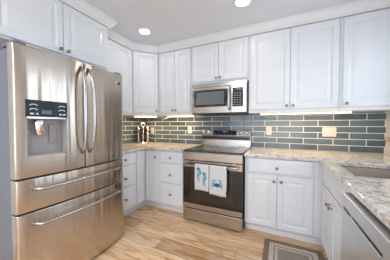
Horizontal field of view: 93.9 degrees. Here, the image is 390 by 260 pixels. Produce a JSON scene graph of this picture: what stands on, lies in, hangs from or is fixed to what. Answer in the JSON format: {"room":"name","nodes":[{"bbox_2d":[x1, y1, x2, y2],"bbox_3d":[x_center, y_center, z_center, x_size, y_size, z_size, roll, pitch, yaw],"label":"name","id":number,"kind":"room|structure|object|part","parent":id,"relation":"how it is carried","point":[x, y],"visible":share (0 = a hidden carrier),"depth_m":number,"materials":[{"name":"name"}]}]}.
{"room":"kitchen","nodes":[
{"label":"kitchen","id":0,"kind":"room"},
{"bbox_2d":[91,204,327,259],"bbox_3d":[-0.602,1.256,0.322,3.695,0.050,5.700,1,2,25],"label":"floor","id":1,"kind":"structure","parent":0,"point":[150,232],"depth_m":1.95,"materials":[{"name":"brown wood"}]},
{"bbox_2d":[0,39,123,259],"bbox_3d":[-1.286,0.292,1.736,0.918,1.793,0.903,1,2,25],"label":"refrigerator","id":2,"kind":"object","parent":1,"relation":"on","point":[61,118],"visible":1,"depth_m":1.38,"materials":[{"name":"grey metal"}]},
{"bbox_3d":[-1.084,-0.123,1.379,0.103,0.889,0.448,1,2,25],"label":"door","id":3,"kind":"part","parent":2,"relation":"part of","materials":[{"name":"silver metal"}]},
{"bbox_3d":[-1.091,-0.153,1.333,0.053,0.114,0.256,1,2,30],"label":"dispenser panel","id":4,"kind":"part","parent":2,"relation":"part of","materials":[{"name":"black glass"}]},
{"bbox_3d":[-0.988,0.438,1.601,0.103,0.224,0.903,1,2,25],"label":"freezer drawer","id":5,"kind":"part","parent":2,"relation":"part of","materials":[{"name":"silver metal"}]},
{"bbox_3d":[-0.988,0.859,1.613,0.103,0.600,0.903,1,2,25],"label":"freezer drawer","id":6,"kind":"part","parent":2,"relation":"part of","materials":[{"name":"silver metal"}]},
{"bbox_3d":[-0.926,0.396,1.564,0.106,0.024,0.754,1,2,25],"label":"handle","id":7,"kind":"part","parent":2,"relation":"part of","materials":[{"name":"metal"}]},
{"bbox_3d":[-0.926,0.639,1.571,0.106,0.024,0.754,1,2,25],"label":"handle","id":8,"kind":"part","parent":2,"relation":"part of","materials":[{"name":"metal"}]},
{"bbox_3d":[-0.925,-0.167,1.517,0.090,0.740,0.032,1,2,31],"label":"handle","id":9,"kind":"part","parent":2,"relation":"part of","materials":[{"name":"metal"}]},
{"bbox_3d":[-0.896,-0.169,1.579,0.090,0.739,0.032,1,2,19],"label":"handle","id":10,"kind":"part","parent":2,"relation":"part of","materials":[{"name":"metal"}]},
{"bbox_3d":[-0.892,-0.135,1.791,0.103,0.889,0.448,1,2,25],"label":"door","id":11,"kind":"part","parent":2,"relation":"part of","materials":[{"name":"silver metal"}]},
{"bbox_2d":[122,151,135,215],"bbox_3d":[-1.169,0.732,2.467,0.624,0.877,0.465,1,2,25],"label":"base cabinet","id":12,"kind":"object","parent":1,"relation":"on","point":[129,159],"visible":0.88,"depth_m":2.44,"materials":[{"name":"white paint"}]},
{"bbox_3d":[-0.918,0.614,2.365,0.020,0.267,0.410,1,2,25],"label":"drawer","id":13,"kind":"part","parent":12,"relation":"part of","materials":[{"name":"white paint"}]},
{"bbox_3d":[-0.918,0.388,2.359,0.020,0.160,0.410,1,2,25],"label":"drawer","id":14,"kind":"part","parent":12,"relation":"part of","materials":[{"name":"white paint"}]},
{"bbox_3d":[-0.918,0.909,2.374,0.020,0.297,0.410,1,2,25],"label":"drawer","id":15,"kind":"part","parent":12,"relation":"part of","materials":[{"name":"white paint"}]},
{"bbox_2d":[132,149,161,210],"bbox_3d":[-0.811,0.717,2.992,0.830,0.877,0.788,1,2,25],"label":"base cabinet","id":16,"kind":"object","parent":1,"relation":"on","point":[147,161],"visible":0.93,"depth_m":2.66,"materials":[{"name":"white paint"}]},
{"bbox_3d":[-0.788,0.675,2.645,0.020,0.750,0.160,1,2,25],"label":"door","id":17,"kind":"part","parent":16,"relation":"part of","materials":[{"name":"white paint"}]},
{"bbox_3d":[-0.634,0.674,2.680,0.217,0.750,0.020,1,2,25],"label":"door","id":18,"kind":"part","parent":16,"relation":"part of","materials":[{"name":"white paint"}]},
{"bbox_2d":[123,142,199,152],"bbox_3d":[-0.715,0.268,2.677,1.276,0.036,1.274,1,2,25],"label":"countertop","id":19,"kind":"structure","parent":16,"relation":"on","point":[130,147],"depth_m":2.74,"materials":[{"name":"stone"}]},
{"bbox_2d":[138,123,147,143],"bbox_3d":[-0.926,0.050,3.247,0.184,0.368,0.182,1,2,25],"label":"pod carousel","id":20,"kind":"object","parent":19,"relation":"on","point":[141,125],"visible":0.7,"depth_m":3.23,"materials":[{"name":"silver metal"}]},
{"bbox_3d":[-0.926,0.080,3.248,0.034,0.275,0.034,1,2,25],"label":"post","id":21,"kind":"part","parent":20,"relation":"part of","materials":[{"name":"silver metal"}]},
{"bbox_2d":[159,150,183,212],"bbox_3d":[-0.208,0.722,2.790,0.431,0.877,0.642,1,2,25],"label":"base cabinet","id":22,"kind":"object","parent":1,"relation":"on","point":[170,162],"visible":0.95,"depth_m":2.54,"materials":[{"name":"white paint"}]},
{"bbox_3d":[-0.330,0.904,2.545,0.367,0.297,0.020,1,2,25],"label":"drawer","id":23,"kind":"part","parent":22,"relation":"part of","materials":[{"name":"white paint"}]},
{"bbox_3d":[-0.330,0.610,2.537,0.367,0.267,0.020,1,2,25],"label":"drawer","id":24,"kind":"part","parent":22,"relation":"part of","materials":[{"name":"white paint"}]},
{"bbox_3d":[-0.330,0.383,2.530,0.367,0.160,0.020,1,2,25],"label":"drawer","id":25,"kind":"part","parent":22,"relation":"part of","materials":[{"name":"white paint"}]},
{"bbox_2d":[183,129,250,231],"bbox_3d":[0.318,0.586,2.481,0.756,1.168,0.752,1,2,25],"label":"range","id":26,"kind":"object","parent":1,"relation":"on","point":[219,147],"visible":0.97,"depth_m":2.23,"materials":[{"name":"silver metal"}]},
{"bbox_2d":[195,163,208,191],"bbox_3d":[0.084,0.569,2.182,0.181,0.318,0.043,1,2,25],"label":"dish towel","id":27,"kind":"object","parent":26,"relation":"hanging from","point":[201,170],"visible":0.97,"depth_m":2.17,"materials":[{"name":"white fabric"}]},
{"bbox_2d":[196,167,206,185],"bbox_3d":[0.078,0.553,2.162,0.135,0.220,0.002,1,2,25],"label":"print","id":28,"kind":"object","parent":27,"relation":"attached to","point":[201,172],"depth_m":2.17},
{"bbox_3d":[0.173,0.426,2.166,0.674,0.024,0.067,1,2,25],"label":"handle","id":29,"kind":"part","parent":26,"relation":"part of","materials":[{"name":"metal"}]},
{"bbox_3d":[0.188,0.428,2.198,0.754,0.076,0.009,1,2,25],"label":"door trim","id":30,"kind":"part","parent":26,"relation":"part of","materials":[{"name":"silver metal"}]},
{"bbox_3d":[0.188,0.963,2.213,0.754,0.057,0.009,1,2,25],"label":"door trim","id":31,"kind":"part","parent":26,"relation":"part of","materials":[{"name":"silver metal"}]},
{"bbox_3d":[0.196,1.076,2.233,0.754,0.142,0.041,1,2,25],"label":"storage drawer","id":32,"kind":"part","parent":26,"relation":"part of","materials":[{"name":"silver metal"}]},
{"bbox_3d":[0.197,0.688,2.223,0.754,0.598,0.038,1,2,25],"label":"oven door","id":33,"kind":"part","parent":26,"relation":"part of","materials":[{"name":"black glass"}]},
{"bbox_3d":[0.196,0.329,2.211,0.756,0.102,0.054,1,2,25],"label":"panel","id":34,"kind":"part","parent":26,"relation":"part of","materials":[{"name":"silver metal"}]},
{"bbox_2d":[183,145,249,154],"bbox_3d":[0.318,0.260,2.472,0.756,0.021,0.605,1,2,25],"label":"cooktop","id":35,"kind":"object","parent":26,"relation":"in","point":[202,149],"depth_m":2.34,"materials":[{"name":"black glass"}]},
{"bbox_2d":[209,165,226,197],"bbox_3d":[0.263,0.585,2.099,0.200,0.347,0.044,1,2,25],"label":"dish towel","id":36,"kind":"object","parent":26,"relation":"hanging from","point":[217,174],"visible":0.99,"depth_m":2.08,"materials":[{"name":"white fabric"}]},
{"bbox_2d":[211,179,221,188],"bbox_3d":[0.250,0.621,2.083,0.132,0.109,0.003,1,2,25],"label":"print","id":37,"kind":"object","parent":36,"relation":"attached to","point":[215,183],"depth_m":2.09},
{"bbox_2d":[245,157,322,244],"bbox_3d":[1.343,0.743,2.068,1.429,0.877,0.642,1,2,25],"label":"base cabinet","id":38,"kind":"object","parent":1,"relation":"on","point":[283,197],"visible":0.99,"depth_m":1.94,"materials":[{"name":"white paint"}]},
{"bbox_3d":[0.745,0.780,2.041,0.310,0.575,0.020,1,2,25],"label":"door","id":39,"kind":"part","parent":38,"relation":"part of","materials":[{"name":"white paint"}]},
{"bbox_3d":[0.897,0.399,1.960,0.645,0.160,0.020,1,2,25],"label":"drawer","id":40,"kind":"part","parent":38,"relation":"part of","materials":[{"name":"white paint"}]},
{"bbox_3d":[1.040,0.784,1.904,0.329,0.575,0.020,1,2,25],"label":"door","id":41,"kind":"part","parent":38,"relation":"part of","materials":[{"name":"white paint"}]},
{"bbox_2d":[244,147,389,228],"bbox_3d":[0.996,0.307,1.304,1.450,0.036,2.320,1,2,25],"label":"countertop","id":42,"kind":"structure","parent":38,"relation":"on","point":[374,193],"depth_m":1.50,"materials":[{"name":"stone"}]},
{"bbox_2d":[342,166,389,178],"bbox_3d":[1.355,0.424,1.298,0.496,0.198,0.521,1,2,25],"label":"sink","id":43,"kind":"object","parent":42,"relation":"in","point":[357,171],"visible":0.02,"depth_m":1.52,"materials":[{"name":"silver metal"}]},
{"bbox_2d":[262,238,324,259],"bbox_3d":[0.811,1.194,1.477,0.520,0.008,0.890,1,2,25],"label":"kitchen mat","id":44,"kind":"object","parent":1,"relation":"on","point":[273,249],"visible":1,"depth_m":1.76,"materials":[{"name":"grey fabric"}]},
{"bbox_2d":[321,166,350,259],"bbox_3d":[1.359,0.765,1.284,0.714,0.877,0.870,1,2,25],"label":"base cabinet","id":45,"kind":"object","parent":1,"relation":"on","point":[332,189],"visible":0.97,"depth_m":1.42,"materials":[{"name":"white paint"}]},
{"bbox_3d":[1.162,0.799,1.607,0.020,0.561,0.353,1,2,25],"label":"door","id":46,"kind":"part","parent":45,"relation":"part of","materials":[{"name":"white paint"}]},
{"bbox_3d":[0.993,0.809,1.244,0.020,0.561,0.437,1,2,25],"label":"door","id":47,"kind":"part","parent":45,"relation":"part of","materials":[{"name":"white paint"}]},
{"bbox_2d":[341,192,389,259],"bbox_3d":[1.006,0.788,0.636,0.665,0.868,0.592,1,2,25],"label":"dishwasher","id":48,"kind":"object","parent":1,"relation":"on","point":[364,236],"visible":0.9,"depth_m":0.79,"materials":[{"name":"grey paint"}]},
{"bbox_3d":[0.728,0.775,0.765,0.046,0.666,0.592,1,2,25],"label":"door","id":49,"kind":"part","parent":48,"relation":"part of","materials":[{"name":"silver metal"}]},
{"bbox_2d":[85,0,357,45],"bbox_3d":[-0.602,-1.243,0.251,3.695,0.050,5.700,1,2,25],"label":"ceiling","id":50,"kind":"structure","parent":0,"point":[169,21],"depth_m":2.00,"materials":[{"name":"paint"}]},
{"bbox_2d":[137,27,151,34],"bbox_3d":[-0.652,-1.271,2.353,0.184,0.012,0.184,1,2,25],"label":"recessed light","id":51,"kind":"object","parent":50,"relation":"in","point":[142,30],"visible":1,"depth_m":2.34,"materials":[{"name":"paint"}]},
{"bbox_2d":[233,0,251,7],"bbox_3d":[0.467,-1.255,1.783,0.184,0.012,0.184,1,2,25],"label":"recessed light","id":52,"kind":"object","parent":50,"relation":"in","point":[238,3],"visible":1,"depth_m":1.80,"materials":[{"name":"paint"}]},
{"bbox_2d":[142,112,386,153],"bbox_3d":[0.580,-0.065,2.823,3.695,2.450,0.100,1,2,25],"label":"wall","id":53,"kind":"structure","parent":0,"point":[386,112],"depth_m":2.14,"materials":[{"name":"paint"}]},
{"bbox_2d":[123,51,166,116],"bbox_3d":[-0.851,-0.764,3.052,0.669,1.057,0.636,1,2,25],"label":"upper cabinet","id":54,"kind":"object","parent":53,"relation":"attached to","point":[145,66],"visible":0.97,"depth_m":2.80,"materials":[{"name":"white paint"}]},
{"bbox_3d":[-0.759,-0.725,2.808,0.369,0.920,0.020,-1,2,-20],"label":"door","id":55,"kind":"part","parent":54,"relation":"part of","materials":[{"name":"white paint"}]},
{"bbox_2d":[158,47,201,115],"bbox_3d":[-0.246,-0.759,2.897,0.590,1.057,0.408,1,2,25],"label":"upper cabinet","id":56,"kind":"object","parent":53,"relation":"attached to","point":[175,67],"visible":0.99,"depth_m":2.73,"materials":[{"name":"white paint"}]},
{"bbox_3d":[-0.426,-0.725,2.804,0.262,0.920,0.020,1,2,25],"label":"door","id":57,"kind":"part","parent":56,"relation":"part of","materials":[{"name":"white paint"}]},
{"bbox_2d":[167,115,193,116],"bbox_3d":[-0.239,-0.222,2.925,0.480,0.018,0.032,1,2,25],"label":"light bar","id":58,"kind":"object","parent":56,"relation":"attached to","point":[182,115],"visible":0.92,"depth_m":2.88,"materials":[{"name":"white plastic"}]},
{"bbox_3d":[-0.184,-0.722,2.692,0.264,0.920,0.020,1,2,25],"label":"door","id":59,"kind":"part","parent":56,"relation":"part of","materials":[{"name":"white paint"}]},
{"bbox_2d":[192,36,248,84],"bbox_3d":[0.383,-0.960,2.598,0.793,0.639,0.408,1,2,25],"label":"upper cabinet","id":60,"kind":"object","parent":53,"relation":"attached to","point":[228,60],"visible":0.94,"depth_m":2.43,"materials":[{"name":"white paint"}]},
{"bbox_3d":[0.141,-0.925,2.534,0.386,0.505,0.020,1,2,25],"label":"door","id":61,"kind":"part","parent":60,"relation":"part of","materials":[{"name":"white paint"}]},
{"bbox_2d":[192,79,249,114],"bbox_3d":[0.376,-0.431,2.579,0.756,0.412,0.473,1,2,25],"label":"microwave","id":62,"kind":"object","parent":60,"relation":"attached to","point":[228,97],"visible":0.96,"depth_m":2.40,"materials":[{"name":"silver metal"}]},
{"bbox_3d":[0.203,-0.427,2.458,0.479,0.230,0.004,1,2,25],"label":"door glass","id":63,"kind":"part","parent":62,"relation":"part of","materials":[{"name":"black glass"}]},
{"bbox_3d":[0.216,-0.403,2.472,0.557,0.348,0.034,1,2,25],"label":"door","id":64,"kind":"part","parent":62,"relation":"part of","materials":[{"name":"silver metal"}]},
{"bbox_3d":[0.433,-0.407,2.323,0.022,0.319,0.056,1,2,25],"label":"handle","id":65,"kind":"part","parent":62,"relation":"part of","materials":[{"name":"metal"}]},
{"bbox_3d":[0.559,-0.398,2.312,0.197,0.348,0.034,1,2,25],"label":"control panel","id":66,"kind":"part","parent":62,"relation":"part of","materials":[{"name":"silver metal"}]},
{"bbox_3d":[0.491,-0.920,2.372,0.378,0.505,0.020,1,2,25],"label":"door","id":67,"kind":"part","parent":60,"relation":"part of","materials":[{"name":"white paint"}]},
{"bbox_2d":[266,127,271,134],"bbox_3d":[1.032,0.011,2.546,0.074,0.116,0.008,1,2,25],"label":"wall outlet","id":68,"kind":"object","parent":53,"relation":"attached to","point":[268,129],"visible":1,"depth_m":2.54,"materials":[{"name":"white plastic"}]},
{"bbox_2d":[249,18,340,114],"bbox_3d":[1.163,-0.741,2.241,0.924,1.057,0.408,1,2,25],"label":"upper cabinet","id":69,"kind":"object","parent":53,"relation":"attached to","point":[293,69],"visible":0.98,"depth_m":2.07,"materials":[{"name":"white paint"}]},
{"bbox_3d":[0.893,-0.708,2.190,0.440,0.920,0.020,1,2,25],"label":"door","id":70,"kind":"part","parent":69,"relation":"part of","materials":[{"name":"white paint"}]},
{"bbox_2d":[260,111,352,114],"bbox_3d":[1.272,-0.201,2.166,0.940,0.018,0.032,1,2,25],"label":"light bar","id":71,"kind":"object","parent":69,"relation":"attached to","point":[333,111],"visible":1,"depth_m":2.13,"materials":[{"name":"white plastic"}]},
{"bbox_3d":[1.300,-0.702,2.001,0.447,0.920,0.020,1,2,25],"label":"door","id":72,"kind":"part","parent":69,"relation":"part of","materials":[{"name":"white paint"}]},
{"bbox_2d":[322,127,335,136],"bbox_3d":[1.660,0.025,2.253,0.145,0.116,0.010,1,2,25],"label":"wall outlet","id":73,"kind":"object","parent":53,"relation":"attached to","point":[326,131],"visible":1,"depth_m":2.25,"materials":[{"name":"white plastic"}]},
{"bbox_2d":[339,8,389,111],"bbox_3d":[1.817,-0.732,1.937,0.515,1.057,0.408,1,2,25],"label":"upper cabinet","id":74,"kind":"object","parent":53,"relation":"attached to","point":[364,74],"visible":0.95,"depth_m":1.81,"materials":[{"name":"white paint"}]},
{"bbox_2d":[386,111,389,154],"bbox_3d":[1.027,0.028,-0.473,0.100,2.450,5.500,1,2,25],"label":"wall","id":75,"kind":"structure","parent":0,"point":[388,112],"depth_m":2.00,"materials":[{"name":"paint"}]},
{"bbox_2d":[107,0,389,53],"bbox_3d":[0.397,-1.216,1.933,3.098,0.097,0.863,1,2,25],"label":"trim","id":76,"kind":"structure","parent":75,"relation":"attached to","point":[360,6],"depth_m":2.16,"materials":[{"name":"paint"}]},
{"bbox_3d":[-2.232,-0.015,1.045,0.100,2.450,5.500,1,2,25],"label":"wall","id":77,"kind":"structure","parent":0,"visible":0},
{"bbox_2d":[0,0,107,70],"bbox_3d":[-1.460,-0.967,1.778,0.652,0.579,0.969,1,2,25],"label":"upper cabinet","id":78,"kind":"object","parent":77,"relation":"attached to","point":[52,26],"visible":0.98,"depth_m":1.60,"materials":[{"name":"white paint"}]},
{"bbox_3d":[-1.304,-0.916,1.445,0.020,0.464,0.470,1,2,25],"label":"door","id":79,"kind":"part","parent":78,"relation":"part of","materials":[{"name":"white paint"}]},
{"bbox_3d":[-1.104,-0.928,1.875,0.020,0.464,0.470,1,2,25],"label":"door","id":80,"kind":"part","parent":78,"relation":"part of","materials":[{"name":"white paint"}]},
{"bbox_2d":[59,0,116,29],"bbox_3d":[-1.447,-1.211,1.765,0.675,0.097,1.119,1,2,25],"label":"trim","id":81,"kind":"structure","parent":78,"relation":"attached to","point":[81,6],"depth_m":1.86,"materials":[{"name":"paint"}]},
{"bbox_2d":[108,39,131,114],"bbox_3d":[-1.221,-0.749,2.544,0.428,1.057,0.601,1,2,25],"label":"upper cabinet","id":82,"kind":"object","parent":77,"relation":"attached to","point":[119,56],"visible":0.15,"depth_m":2.58,"materials":[{"name":"white paint"}]},
{"bbox_2d":[123,116,141,143],"bbox_3d":[-1.291,-0.001,2.936,0.008,0.482,1.260,1,2,25],"label":"tiled wall","id":83,"kind":"structure","parent":77,"relation":"attached to","point":[130,124],"depth_m":3.24,"materials":[{"name":"tile"}]}
]}

